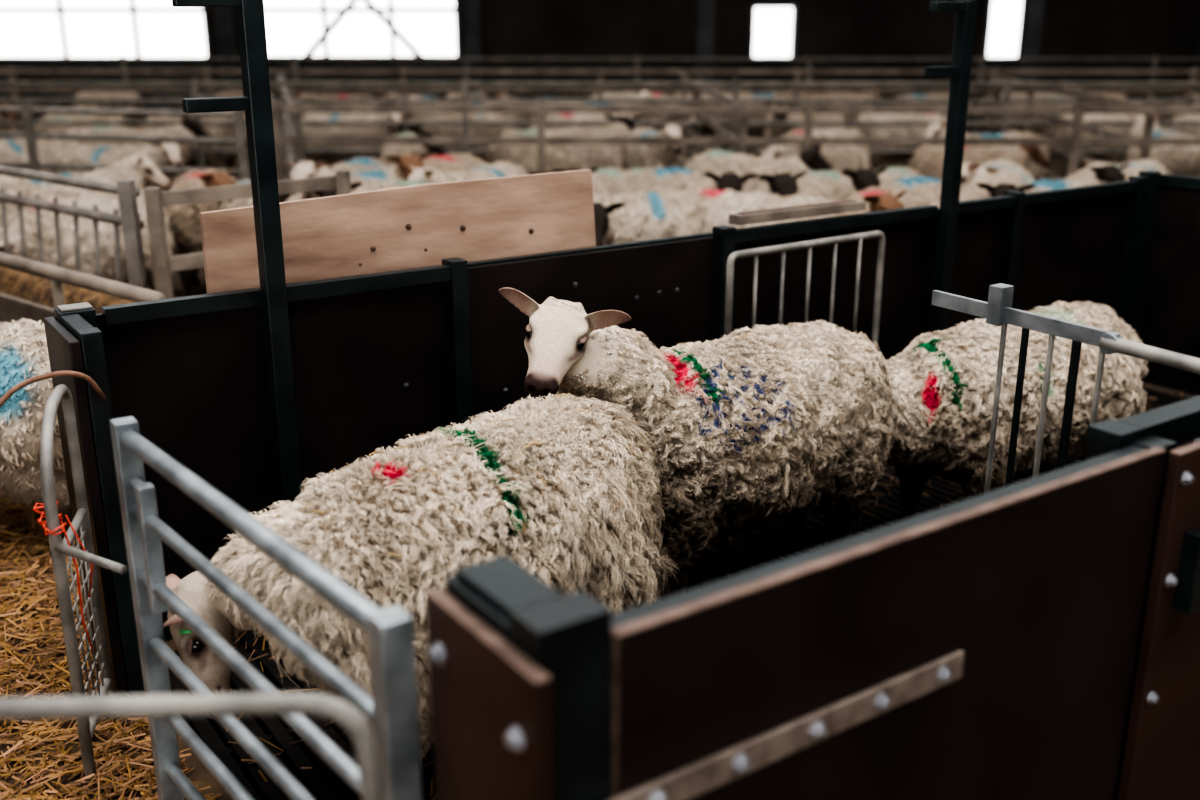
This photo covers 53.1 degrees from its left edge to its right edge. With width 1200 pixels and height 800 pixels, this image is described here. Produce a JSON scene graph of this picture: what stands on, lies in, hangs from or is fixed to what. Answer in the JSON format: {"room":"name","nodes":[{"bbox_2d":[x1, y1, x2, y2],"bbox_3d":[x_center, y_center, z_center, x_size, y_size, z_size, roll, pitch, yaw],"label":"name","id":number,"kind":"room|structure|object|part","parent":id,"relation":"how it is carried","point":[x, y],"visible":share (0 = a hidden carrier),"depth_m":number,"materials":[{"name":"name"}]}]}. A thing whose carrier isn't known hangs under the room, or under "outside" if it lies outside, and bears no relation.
{"room":"farm building","nodes":[
{"label":"farm building","id":0,"kind":"room"},
{"bbox_2d":[0,126,1194,799],"bbox_3d":[0.000,-0.890,8.110,32.000,0.001,26.000,0,18,0],"label":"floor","id":1,"kind":"structure","parent":0,"point":[200,773],"depth_m":3.03,"materials":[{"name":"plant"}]},
{"bbox_2d":[0,103,19,139],"bbox_3d":[-6.428,-2.752,12.600,0.583,0.845,1.275,-11,21,-31],"label":"sheep","id":2,"kind":"object","parent":1,"relation":"on","point":[3,116],"visible":0.35,"depth_m":12.16},
{"bbox_2d":[0,127,87,174],"bbox_3d":[-4.711,-1.835,9.867,0.525,0.746,1.170,11,21,31],"label":"sheep","id":3,"kind":"object","parent":1,"relation":"on","point":[16,149],"visible":0.24,"depth_m":9.73},
{"bbox_2d":[0,302,144,694],"bbox_3d":[-1.195,0.286,2.803,0.202,0.962,0.422,-1,18,-3],"label":"end post","id":4,"kind":"object","parent":1,"relation":"on","point":[75,345],"visible":0.86,"depth_m":2.73,"materials":[{"name":"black metal"}]},
{"bbox_3d":[-1.184,-0.016,2.567,0.251,0.087,0.024,-16,23,-40],"label":"rusty hook rod","id":5,"kind":"part","parent":4,"relation":"part of","materials":[{"name":"brown metal"}]},
{"bbox_2d":[33,384,126,784],"bbox_3d":[-1.083,0.421,2.511,0.126,0.840,0.495,-10,20,-29],"label":"gate","id":6,"kind":"object","parent":4,"relation":"attached to","point":[59,548],"visible":0.98,"depth_m":2.56,"materials":[{"name":"grey metal"}]},
{"bbox_2d":[0,165,147,288],"bbox_3d":[-3.191,-0.696,5.791,3.796,1.030,0.090,14,22,38],"label":"barrier fence","id":7,"kind":"object","parent":1,"relation":"on","point":[129,218],"visible":0.34,"depth_m":4.78,"materials":[{"name":"grey metal"}]},
{"bbox_2d":[34,104,129,132],"bbox_3d":[-5.050,-2.464,11.763,0.556,0.800,1.192,11,20,30],"label":"sheep","id":8,"kind":"object","parent":1,"relation":"on","point":[40,129],"visible":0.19,"depth_m":11.55},
{"bbox_2d":[38,103,127,127],"bbox_3d":[-5.466,-2.717,12.639,1.191,0.753,0.530,7,19,20],"label":"sheep","id":9,"kind":"object","parent":1,"relation":"on","point":[62,104],"visible":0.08,"depth_m":12.60},
{"bbox_2d":[0,252,166,323],"bbox_3d":[-2.080,-0.210,4.698,2.028,0.765,0.382,14,22,38],"label":"rail","id":10,"kind":"object","parent":1,"relation":"on","point":[29,289],"visible":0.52,"depth_m":4.44,"materials":[{"name":"grey metal"}]},
{"bbox_2d":[71,86,155,128],"bbox_3d":[-6.034,-3.463,14.801,1.300,0.872,0.606,14,22,37],"label":"sheep","id":11,"kind":"object","parent":1,"relation":"on","point":[82,94],"visible":0.34,"depth_m":14.51},
{"bbox_2d":[52,142,183,190],"bbox_3d":[-3.697,-1.672,9.377,1.145,0.731,0.514,1,18,5],"label":"sheep","id":12,"kind":"object","parent":1,"relation":"on","point":[164,154],"visible":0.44,"depth_m":9.16},
{"bbox_2d":[0,103,249,181],"bbox_3d":[-5.406,-1.620,8.643,6.490,1.070,0.088,5,18,15],"label":"fence","id":13,"kind":"object","parent":1,"relation":"on","point":[29,134],"visible":0.5,"depth_m":7.96,"materials":[{"name":"grey metal"}]},
{"bbox_2d":[78,117,211,182],"bbox_3d":[-3.910,-1.969,10.149,1.239,0.831,0.577,6,19,18],"label":"sheep","id":14,"kind":"object","parent":1,"relation":"on","point":[188,127],"visible":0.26,"depth_m":9.95},
{"bbox_2d":[0,692,383,799],"bbox_3d":[-0.792,0.751,1.476,1.140,0.877,0.034,0,18,-1],"label":"rail","id":15,"kind":"object","parent":1,"relation":"on","point":[341,712],"visible":1,"depth_m":1.34,"materials":[{"name":"grey metal"}]},
{"bbox_2d":[144,111,246,177],"bbox_3d":[-3.932,-2.507,11.849,1.239,0.832,0.578,5,18,14],"label":"sheep","id":16,"kind":"object","parent":1,"relation":"on","point":[212,160],"visible":0.23,"depth_m":11.65},
{"bbox_2d":[199,92,243,97],"bbox_3d":[-4.920,-3.624,15.495,0.534,0.760,1.201,4,18,14],"label":"sheep","id":17,"kind":"object","parent":1,"relation":"on","point":[230,94],"visible":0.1,"depth_m":15.51},
{"bbox_2d":[143,170,350,298],"bbox_3d":[-1.381,-0.401,4.912,0.885,1.000,0.083,-15,23,-40],"label":"fence","id":18,"kind":"object","parent":1,"relation":"on","point":[156,199],"visible":0.41,"depth_m":4.64,"materials":[{"name":"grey wood"}]},
{"bbox_2d":[246,86,282,154],"bbox_3d":[-4.165,-3.392,14.636,0.588,0.836,1.322,-7,19,-21],"label":"sheep","id":19,"kind":"object","parent":1,"relation":"on","point":[270,86],"visible":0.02,"depth_m":14.31},
{"bbox_2d":[277,72,304,175],"bbox_3d":[-2.878,-2.403,11.151,0.086,1.050,5.350,-5,18,-15],"label":"fence","id":20,"kind":"object","parent":1,"relation":"on","point":[294,126],"visible":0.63,"depth_m":10.17,"materials":[{"name":"grey metal"}]},
{"bbox_2d":[294,93,373,115],"bbox_3d":[-3.369,-3.584,15.342,1.172,0.776,0.536,-1,18,-4],"label":"sheep","id":21,"kind":"object","parent":1,"relation":"on","point":[296,95],"visible":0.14,"depth_m":15.18},
{"bbox_2d":[293,156,386,172],"bbox_3d":[-1.625,-1.222,7.883,0.545,0.776,1.226,1,18,3],"label":"sheep","id":22,"kind":"object","parent":1,"relation":"on","point":[356,164],"visible":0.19,"depth_m":7.87},
{"bbox_2d":[283,161,403,198],"bbox_3d":[-1.437,-1.089,7.349,0.554,0.844,1.293,10,20,28],"label":"sheep","id":23,"kind":"object","parent":1,"relation":"on","point":[380,177],"visible":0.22,"depth_m":7.07},
{"bbox_2d":[302,113,404,162],"bbox_3d":[-2.538,-2.612,12.298,1.191,0.760,0.534,1,18,2],"label":"sheep","id":24,"kind":"object","parent":1,"relation":"on","point":[307,130],"visible":0.46,"depth_m":12.07},
{"bbox_2d":[319,94,395,104],"bbox_3d":[-2.988,-3.328,14.550,1.155,0.766,0.528,11,21,32],"label":"sheep","id":25,"kind":"object","parent":1,"relation":"on","point":[382,95],"visible":0.08,"depth_m":14.26},
{"bbox_2d":[379,93,434,134],"bbox_3d":[-2.400,-3.651,15.623,1.160,0.734,0.516,3,18,10],"label":"sheep","id":26,"kind":"object","parent":1,"relation":"on","point":[413,129],"visible":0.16,"depth_m":15.52},
{"bbox_2d":[379,130,446,166],"bbox_3d":[-1.574,-1.893,10.016,0.532,0.766,1.141,-4,18,-12],"label":"sheep","id":27,"kind":"object","parent":1,"relation":"on","point":[398,150],"visible":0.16,"depth_m":9.57},
{"bbox_2d":[385,152,484,180],"bbox_3d":[-1.090,-1.263,7.923,0.572,0.830,1.252,6,18,18],"label":"sheep","id":28,"kind":"object","parent":1,"relation":"on","point":[452,162],"visible":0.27,"depth_m":7.69},
{"bbox_2d":[432,93,486,103],"bbox_3d":[-1.696,-3.529,15.133,0.560,0.796,1.259,4,18,11],"label":"sheep","id":29,"kind":"object","parent":1,"relation":"on","point":[437,95],"visible":0.15,"depth_m":14.72},
{"bbox_2d":[400,95,522,155],"bbox_3d":[-1.433,-2.789,12.712,1.329,0.848,0.596,-9,20,-27],"label":"sheep","id":30,"kind":"object","parent":1,"relation":"on","point":[440,130],"visible":0.3,"depth_m":12.50},
{"bbox_2d":[408,161,527,182],"bbox_3d":[-0.755,-1.095,7.456,0.557,0.792,1.241,5,18,16],"label":"sheep","id":31,"kind":"object","parent":1,"relation":"on","point":[505,169],"visible":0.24,"depth_m":7.25},
{"bbox_2d":[494,93,536,130],"bbox_3d":[-1.049,-3.336,14.567,0.532,0.771,1.163,-4,18,-11],"label":"sheep","id":32,"kind":"object","parent":1,"relation":"on","point":[498,95],"visible":0.14,"depth_m":14.12},
{"bbox_2d":[529,95,592,119],"bbox_3d":[-0.421,-3.467,15.042,1.160,0.734,0.516,5,18,16],"label":"sheep","id":33,"kind":"object","parent":1,"relation":"on","point":[589,96],"visible":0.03,"depth_m":14.88},
{"bbox_2d":[484,114,642,173],"bbox_3d":[-0.272,-1.814,9.593,1.300,0.872,0.606,-5,18,-15],"label":"sheep","id":34,"kind":"object","parent":1,"relation":"on","point":[563,157],"visible":0.46,"depth_m":9.36},
{"bbox_2d":[525,113,641,130],"bbox_3d":[-0.189,-2.440,11.791,1.315,0.738,0.561,7,19,20],"label":"sheep","id":35,"kind":"object","parent":1,"relation":"on","point":[559,117],"visible":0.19,"depth_m":11.62},
{"bbox_2d":[0,289,1182,799],"bbox_3d":[1.429,0.102,4.760,12.029,0.129,6.613,-2,18,-8],"label":"bedding","id":36,"kind":"object","parent":1,"relation":"on","point":[29,517],"visible":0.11,"depth_m":2.96,"materials":[{"name":"yellow plant"}]},
{"bbox_2d":[0,318,71,556],"bbox_3d":[-2.066,0.036,3.826,1.260,0.827,0.548,5,18,14],"label":"sheep","id":37,"kind":"object","parent":36,"relation":"on","point":[24,355],"visible":0.36,"depth_m":3.52},
{"bbox_2d":[0,151,171,226],"bbox_3d":[-3.226,-1.052,7.233,1.293,0.844,0.554,-3,18,-10],"label":"sheep","id":38,"kind":"object","parent":36,"relation":"on","point":[139,167],"visible":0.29,"depth_m":7.09},
{"bbox_2d":[0,188,175,290],"bbox_3d":[-2.710,-0.685,6.250,0.562,0.738,1.316,5,18,17],"label":"sheep","id":39,"kind":"object","parent":36,"relation":"on","point":[106,202],"visible":0.32,"depth_m":6.04},
{"bbox_2d":[165,168,236,295],"bbox_3d":[-2.335,-1.011,7.153,0.561,0.813,1.227,-5,18,-16],"label":"sheep","id":40,"kind":"object","parent":36,"relation":"on","point":[185,226],"visible":0.35,"depth_m":6.73},
{"bbox_2d":[220,178,302,209],"bbox_3d":[-1.812,-0.845,6.665,0.557,0.792,1.252,-11,21,-31],"label":"sheep","id":41,"kind":"object","parent":36,"relation":"on","point":[237,203],"visible":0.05,"depth_m":6.46},
{"bbox_2d":[313,179,436,197],"bbox_3d":[-1.219,-0.858,6.670,0.565,0.813,1.212,10,20,28],"label":"sheep","id":42,"kind":"object","parent":36,"relation":"on","point":[354,186],"visible":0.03,"depth_m":6.63},
{"bbox_2d":[527,168,640,196],"bbox_3d":[-0.119,-1.024,7.195,0.565,0.813,1.212,10,20,28],"label":"sheep","id":43,"kind":"object","parent":36,"relation":"on","point":[613,181],"visible":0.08,"depth_m":7.20},
{"bbox_2d":[594,202,625,245],"bbox_3d":[-0.280,-0.676,6.121,1.261,0.798,0.561,16,24,42],"label":"sheep","id":44,"kind":"object","parent":36,"relation":"on","point":[604,230],"visible":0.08,"depth_m":5.56},
{"bbox_2d":[593,188,714,243],"bbox_3d":[0.150,-0.771,6.431,1.241,0.792,0.557,-7,19,-22],"label":"sheep","id":45,"kind":"object","parent":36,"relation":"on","point":[658,214],"visible":0.25,"depth_m":6.26},
{"bbox_2d":[980,159,1033,181],"bbox_3d":[2.495,-1.126,7.551,0.557,0.792,1.241,5,18,16],"label":"sheep","id":46,"kind":"object","parent":36,"relation":"on","point":[1011,170],"visible":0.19,"depth_m":7.51},
{"bbox_2d":[961,163,1105,192],"bbox_3d":[2.526,-0.969,6.969,1.293,0.844,0.554,-3,18,-10],"label":"sheep","id":47,"kind":"object","parent":36,"relation":"on","point":[972,174],"visible":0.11,"depth_m":6.77},
{"bbox_2d":[1067,162,1135,182],"bbox_3d":[3.081,-1.114,7.481,0.565,0.813,1.212,10,20,28],"label":"sheep","id":48,"kind":"object","parent":36,"relation":"on","point":[1112,172],"visible":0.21,"depth_m":6.91},
{"bbox_2d":[1084,159,1169,175],"bbox_3d":[3.475,-1.220,7.904,0.533,0.758,1.188,11,20,30],"label":"sheep","id":49,"kind":"object","parent":36,"relation":"on","point":[1140,165],"visible":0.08,"depth_m":7.89},
{"bbox_2d":[0,78,1199,167],"bbox_3d":[0.000,-2.374,10.976,22.051,1.100,0.082,0,18,0],"label":"fence","id":50,"kind":"object","parent":1,"relation":"on","point":[1008,84],"visible":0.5,"depth_m":10.87,"materials":[{"name":"grey metal"}]},
{"bbox_2d":[0,67,1199,138],"bbox_3d":[0.000,-3.188,13.546,22.051,1.100,0.073,0,18,0],"label":"fence","id":51,"kind":"object","parent":1,"relation":"on","point":[10,71],"visible":0.44,"depth_m":13.44,"materials":[{"name":"grey metal"}]},
{"bbox_2d":[0,55,1199,134],"bbox_3d":[0.500,-4.059,16.214,23.051,1.150,0.085,0,18,0],"label":"fence","id":52,"kind":"object","parent":1,"relation":"on","point":[122,58],"visible":0.36,"depth_m":16.07,"materials":[{"name":"grey metal"}]},
{"bbox_2d":[552,167,647,176],"bbox_3d":[0.090,-1.160,7.720,0.524,0.755,1.126,17,24,42],"label":"sheep","id":53,"kind":"object","parent":1,"relation":"on","point":[634,172],"visible":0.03,"depth_m":7.66},
{"bbox_2d":[545,90,660,120],"bbox_3d":[0.004,-2.854,12.854,1.359,0.886,0.583,-3,18,-9],"label":"sheep","id":54,"kind":"object","parent":1,"relation":"on","point":[644,94],"visible":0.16,"depth_m":12.72},
{"bbox_2d":[96,176,1147,640],"bbox_3d":[0.552,-0.137,4.140,4.265,0.962,0.090,-12,21,-33],"label":"race panel wall","id":55,"kind":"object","parent":1,"relation":"on","point":[377,358],"visible":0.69,"depth_m":3.46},
{"bbox_2d":[200,169,595,293],"bbox_3d":[-0.501,-0.191,3.475,1.250,0.865,0.035,-12,21,-33],"label":"plywood board","id":56,"kind":"object","parent":55,"relation":"attached to","point":[415,226],"visible":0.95,"depth_m":3.35,"materials":[{"name":"brown wood"}]},
{"bbox_2d":[729,199,865,225],"bbox_3d":[0.678,-0.640,4.071,0.590,0.037,0.050,-12,21,-33],"label":"wooden plank","id":57,"kind":"object","parent":55,"relation":"on","point":[842,206],"visible":1,"depth_m":4.03,"materials":[{"name":"brown wood"}]},
{"bbox_2d":[591,93,695,130],"bbox_3d":[0.500,-3.303,14.433,1.406,0.788,0.600,5,18,14],"label":"sheep","id":58,"kind":"object","parent":1,"relation":"on","point":[604,95],"visible":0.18,"depth_m":14.17},
{"bbox_2d":[622,123,687,170],"bbox_3d":[0.466,-1.980,10.222,0.531,0.808,1.239,-5,18,-14],"label":"sheep","id":59,"kind":"object","parent":1,"relation":"on","point":[637,156],"visible":0.41,"depth_m":9.87},
{"bbox_2d":[168,387,1193,799],"bbox_3d":[1.150,0.546,3.521,4.310,0.034,1.880,-12,21,-33],"label":"floor","id":60,"kind":"structure","parent":1,"relation":"on","point":[323,782],"depth_m":3.02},
{"bbox_2d":[172,0,302,506],"bbox_3d":[-0.884,-0.162,3.014,0.201,1.690,0.048,-12,21,-33],"label":"post","id":61,"kind":"object","parent":60,"relation":"on","point":[256,100],"visible":0.8,"depth_m":2.94,"materials":[{"name":"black metal"}]},
{"bbox_2d":[163,390,673,759],"bbox_3d":[-0.349,0.419,2.564,1.085,0.793,0.742,-13,22,-36],"label":"sheep","id":62,"kind":"object","parent":60,"relation":"on","point":[565,489],"visible":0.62,"depth_m":2.34},
{"bbox_2d":[179,397,1157,799],"bbox_3d":[1.117,0.518,3.528,4.205,0.058,1.783,-12,21,-33],"label":"straw","id":63,"kind":"object","parent":60,"relation":"on","point":[891,476],"visible":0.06,"depth_m":3.56,"materials":[{"name":"brown plant"}]},
{"bbox_2d":[498,287,898,597],"bbox_3d":[0.289,0.102,3.299,1.287,0.956,0.574,-12,21,-33],"label":"sheep","id":64,"kind":"object","parent":60,"relation":"on","point":[761,426],"visible":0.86,"depth_m":3.10},
{"bbox_2d":[724,231,884,346],"bbox_3d":[0.690,-0.089,4.070,0.724,0.912,0.024,-12,21,-34],"label":"gate","id":65,"kind":"object","parent":60,"relation":"on","point":[783,248],"visible":0.58,"depth_m":3.96,"materials":[{"name":"grey metal"}]},
{"bbox_2d":[425,395,1199,799],"bbox_3d":[0.830,0.502,2.092,2.348,0.980,0.255,-11,21,-32],"label":"wall","id":66,"kind":"structure","parent":60,"relation":"on","point":[1038,637],"depth_m":1.62,"materials":[{"name":"brown wood"}]},
{"bbox_2d":[109,416,421,799],"bbox_3d":[-0.563,0.566,1.965,0.047,0.875,1.004,-14,22,-37],"label":"gate","id":67,"kind":"object","parent":66,"relation":"attached to","point":[392,708],"visible":0.96,"depth_m":1.90,"materials":[{"name":"metal"}]},
{"bbox_2d":[924,0,976,331],"bbox_3d":[1.218,-0.586,4.394,0.201,1.665,0.048,-12,21,-33],"label":"post","id":68,"kind":"object","parent":60,"relation":"on","point":[960,70],"visible":0.84,"depth_m":4.31,"materials":[{"name":"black metal"}]},
{"bbox_2d":[884,300,1150,521],"bbox_3d":[1.222,0.056,3.854,1.160,0.707,0.724,-12,21,-33],"label":"sheep","id":69,"kind":"object","parent":60,"relation":"on","point":[943,383],"visible":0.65,"depth_m":3.51},
{"bbox_2d":[931,283,1199,492],"bbox_3d":[0.963,0.274,2.636,0.040,1.014,0.684,-12,21,-33],"label":"gate","id":70,"kind":"object","parent":60,"relation":"on","point":[998,311],"visible":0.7,"depth_m":2.56,"materials":[{"name":"metal"}]},
{"bbox_2d":[636,165,757,193],"bbox_3d":[0.588,-1.041,7.285,0.557,0.792,1.252,-11,21,-31],"label":"sheep","id":71,"kind":"object","parent":1,"relation":"on","point":[657,178],"visible":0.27,"depth_m":7.12},
{"bbox_2d":[663,86,738,148],"bbox_3d":[1.376,-3.642,15.493,1.185,0.795,0.552,7,19,21],"label":"sheep","id":72,"kind":"object","parent":1,"relation":"on","point":[704,129],"visible":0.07,"depth_m":15.41},
{"bbox_2d":[213,0,1199,95],"bbox_3d":[1.532,-6.584,17.479,15.142,5.200,1.544,2,18,6],"label":"columns","id":73,"kind":"structure","parent":1,"relation":"on","point":[1032,11],"depth_m":17.75,"materials":[{"name":"black metal"}]},
{"bbox_2d":[271,0,455,97],"bbox_3d":[-3.700,-5.601,18.681,3.272,2.069,0.100,0,18,0],"label":"brace","id":74,"kind":"object","parent":73,"relation":"attached to","point":[351,3],"visible":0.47,"depth_m":18.63,"materials":[{"name":"metal"}]},
{"bbox_2d":[680,72,747,160],"bbox_3d":[0.974,-2.379,11.074,0.073,1.050,4.902,0,18,-1],"label":"fence","id":75,"kind":"object","parent":1,"relation":"on","point":[717,94],"visible":0.42,"depth_m":10.26,"materials":[{"name":"grey metal"}]},
{"bbox_2d":[271,101,1199,181],"bbox_3d":[3.350,-1.579,8.548,11.353,1.050,0.073,0,18,1],"label":"fence","id":76,"kind":"object","parent":1,"relation":"on","point":[808,109],"visible":0.47,"depth_m":8.49,"materials":[{"name":"grey metal"}]},
{"bbox_2d":[690,93,787,148],"bbox_3d":[1.737,-3.420,14.758,1.289,0.816,0.573,0,18,0],"label":"sheep","id":77,"kind":"object","parent":1,"relation":"on","point":[752,131],"visible":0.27,"depth_m":14.58},
{"bbox_2d":[685,146,834,193],"bbox_3d":[0.967,-1.260,7.874,0.592,0.853,1.271,-9,20,-27],"label":"sheep","id":78,"kind":"object","parent":1,"relation":"on","point":[716,162],"visible":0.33,"depth_m":7.55},
{"bbox_2d":[694,188,835,232],"bbox_3d":[0.718,-0.764,6.498,1.316,0.738,0.562,9,20,26],"label":"sheep","id":79,"kind":"object","parent":1,"relation":"on","point":[724,203],"visible":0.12,"depth_m":6.27},
{"bbox_2d":[753,170,847,201],"bbox_3d":[1.178,-0.994,7.101,0.565,0.813,1.212,12,21,33],"label":"sheep","id":80,"kind":"object","parent":1,"relation":"on","point":[820,184],"visible":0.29,"depth_m":6.83},
{"bbox_2d":[764,104,846,148],"bbox_3d":[2.051,-2.650,12.306,1.234,0.828,0.575,-15,23,-39],"label":"sheep","id":81,"kind":"object","parent":1,"relation":"on","point":[770,131],"visible":0.2,"depth_m":11.97},
{"bbox_2d":[756,127,869,162],"bbox_3d":[1.828,-1.958,10.302,1.279,0.717,0.545,-14,22,-37],"label":"sheep","id":82,"kind":"object","parent":1,"relation":"on","point":[777,152],"visible":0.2,"depth_m":10.09},
{"bbox_2d":[787,136,872,175],"bbox_3d":[1.764,-1.738,9.510,0.539,0.776,1.157,13,22,35],"label":"sheep","id":83,"kind":"object","parent":1,"relation":"on","point":[841,158],"visible":0.23,"depth_m":9.31},
{"bbox_2d":[783,80,882,128],"bbox_3d":[2.912,-3.606,15.247,1.322,0.876,0.604,3,18,10],"label":"sheep","id":84,"kind":"object","parent":1,"relation":"on","point":[790,95],"visible":0.19,"depth_m":15.00},
{"bbox_2d":[836,186,917,215],"bbox_3d":[1.448,-0.768,6.386,0.561,0.813,1.227,6,18,17],"label":"sheep","id":85,"kind":"object","parent":1,"relation":"on","point":[877,198],"visible":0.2,"depth_m":5.87},
{"bbox_2d":[836,166,923,200],"bbox_3d":[1.677,-1.073,7.367,0.557,0.802,1.196,12,21,32],"label":"sheep","id":86,"kind":"object","parent":1,"relation":"on","point":[862,179],"visible":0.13,"depth_m":6.86},
{"bbox_2d":[853,114,965,168],"bbox_3d":[3.220,-2.650,12.493,1.276,0.715,0.544,-3,18,-8],"label":"sheep","id":87,"kind":"object","parent":1,"relation":"on","point":[867,131],"visible":0.36,"depth_m":12.24},
{"bbox_2d":[890,93,979,117],"bbox_3d":[4.127,-3.507,15.072,1.251,0.791,0.556,-10,20,-28],"label":"sheep","id":88,"kind":"object","parent":1,"relation":"on","point":[933,95],"visible":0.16,"depth_m":14.83},
{"bbox_2d":[880,174,1036,207],"bbox_3d":[1.988,-0.905,6.856,0.557,0.792,1.252,-11,21,-31],"label":"sheep","id":89,"kind":"object","parent":1,"relation":"on","point":[926,191],"visible":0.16,"depth_m":6.71},
{"bbox_2d":[908,145,1050,176],"bbox_3d":[2.871,-1.671,9.343,0.517,0.750,1.131,-13,22,-35],"label":"sheep","id":90,"kind":"object","parent":1,"relation":"on","point":[927,160],"visible":0.3,"depth_m":9.10},
{"bbox_2d":[918,122,1049,176],"bbox_3d":[3.212,-1.942,10.099,1.243,0.810,0.533,-5,18,-15],"label":"sheep","id":91,"kind":"object","parent":1,"relation":"on","point":[936,129],"visible":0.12,"depth_m":9.96},
{"bbox_2d":[976,87,1062,133],"bbox_3d":[5.375,-3.667,15.503,1.248,0.838,0.582,0,18,1],"label":"sheep","id":92,"kind":"object","parent":1,"relation":"on","point":[979,95],"visible":0.06,"depth_m":15.28},
{"bbox_2d":[983,93,1074,158],"bbox_3d":[5.247,-3.363,14.596,1.200,0.805,0.559,5,18,15],"label":"sheep","id":93,"kind":"object","parent":1,"relation":"on","point":[1038,130],"visible":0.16,"depth_m":14.43},
{"bbox_2d":[985,72,1156,176],"bbox_3d":[4.125,-2.371,11.048,0.074,1.050,4.970,1,18,4],"label":"fence","id":94,"kind":"object","parent":1,"relation":"on","point":[1082,95],"visible":0.38,"depth_m":10.11,"materials":[{"name":"grey metal"}]},
{"bbox_2d":[1042,114,1136,176],"bbox_3d":[5.147,-2.688,12.641,0.532,0.698,1.246,-11,21,-31],"label":"sheep","id":95,"kind":"object","parent":1,"relation":"on","point":[1057,131],"visible":0.36,"depth_m":12.35},
{"bbox_2d":[1060,80,1127,105],"bbox_3d":[6.223,-3.603,15.256,0.596,0.864,1.305,-4,18,-12],"label":"sheep","id":96,"kind":"object","parent":1,"relation":"on","point":[1114,95],"visible":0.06,"depth_m":14.72},
{"bbox_2d":[1125,114,1199,176],"bbox_3d":[4.779,-1.988,10.235,0.536,0.815,1.250,0,18,0],"label":"sheep","id":97,"kind":"object","parent":1,"relation":"on","point":[1177,160],"visible":0.3,"depth_m":9.76},
{"bbox_2d":[1156,97,1199,128],"bbox_3d":[7.232,-3.302,14.398,1.203,0.807,0.561,-4,18,-12],"label":"sheep","id":98,"kind":"object","parent":1,"relation":"on","point":[1161,118],"visible":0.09,"depth_m":14.20},
{"bbox_2d":[1164,114,1199,137],"bbox_3d":[6.059,-2.487,11.945,1.309,0.734,0.559,-11,21,-31],"label":"sheep","id":99,"kind":"object","parent":1,"relation":"on","point":[1194,131],"visible":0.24,"depth_m":11.54},
{"bbox_2d":[1183,93,1199,97],"bbox_3d":[7.468,-3.541,15.243,0.519,0.752,1.135,12,21,33],"label":"sheep","id":100,"kind":"object","parent":1,"relation":"on","point":[1185,94],"visible":0.03,"depth_m":15.45},
{"bbox_2d":[0,0,1199,120],"bbox_3d":[0.000,-7.029,18.884,30.000,5.200,0.250,0,18,0],"label":"wall","id":101,"kind":"structure","parent":0,"point":[509,28],"depth_m":19.18,"materials":[{"name":"concrete"}]},
{"bbox_2d":[0,0,209,56],"bbox_3d":[-9.725,-6.302,19.025,6.950,1.770,0.120,0,18,0],"label":"window","id":102,"kind":"structure","parent":101,"relation":"in","point":[59,9],"depth_m":19.03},
{"bbox_2d":[264,0,459,56],"bbox_3d":[-3.850,-6.312,19.022,3.200,1.750,0.120,0,18,0],"label":"window","id":103,"kind":"structure","parent":101,"relation":"in","point":[323,9],"depth_m":19.03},
{"bbox_2d":[750,4,796,56],"bbox_3d":[2.760,-5.868,19.163,0.720,0.860,0.120,0,18,0],"label":"window","id":104,"kind":"structure","parent":101,"relation":"in","point":[794,6],"depth_m":19.08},
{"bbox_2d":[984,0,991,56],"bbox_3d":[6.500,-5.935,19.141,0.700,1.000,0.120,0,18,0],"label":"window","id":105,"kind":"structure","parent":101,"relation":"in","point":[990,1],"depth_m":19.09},
{"bbox_2d":[1128,170,1199,395],"bbox_3d":[2.685,-0.388,4.903,0.120,0.980,1.120,-12,21,-33],"label":"wall panel","id":106,"kind":"object","parent":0,"point":[1165,308],"depth_m":5.19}
]}

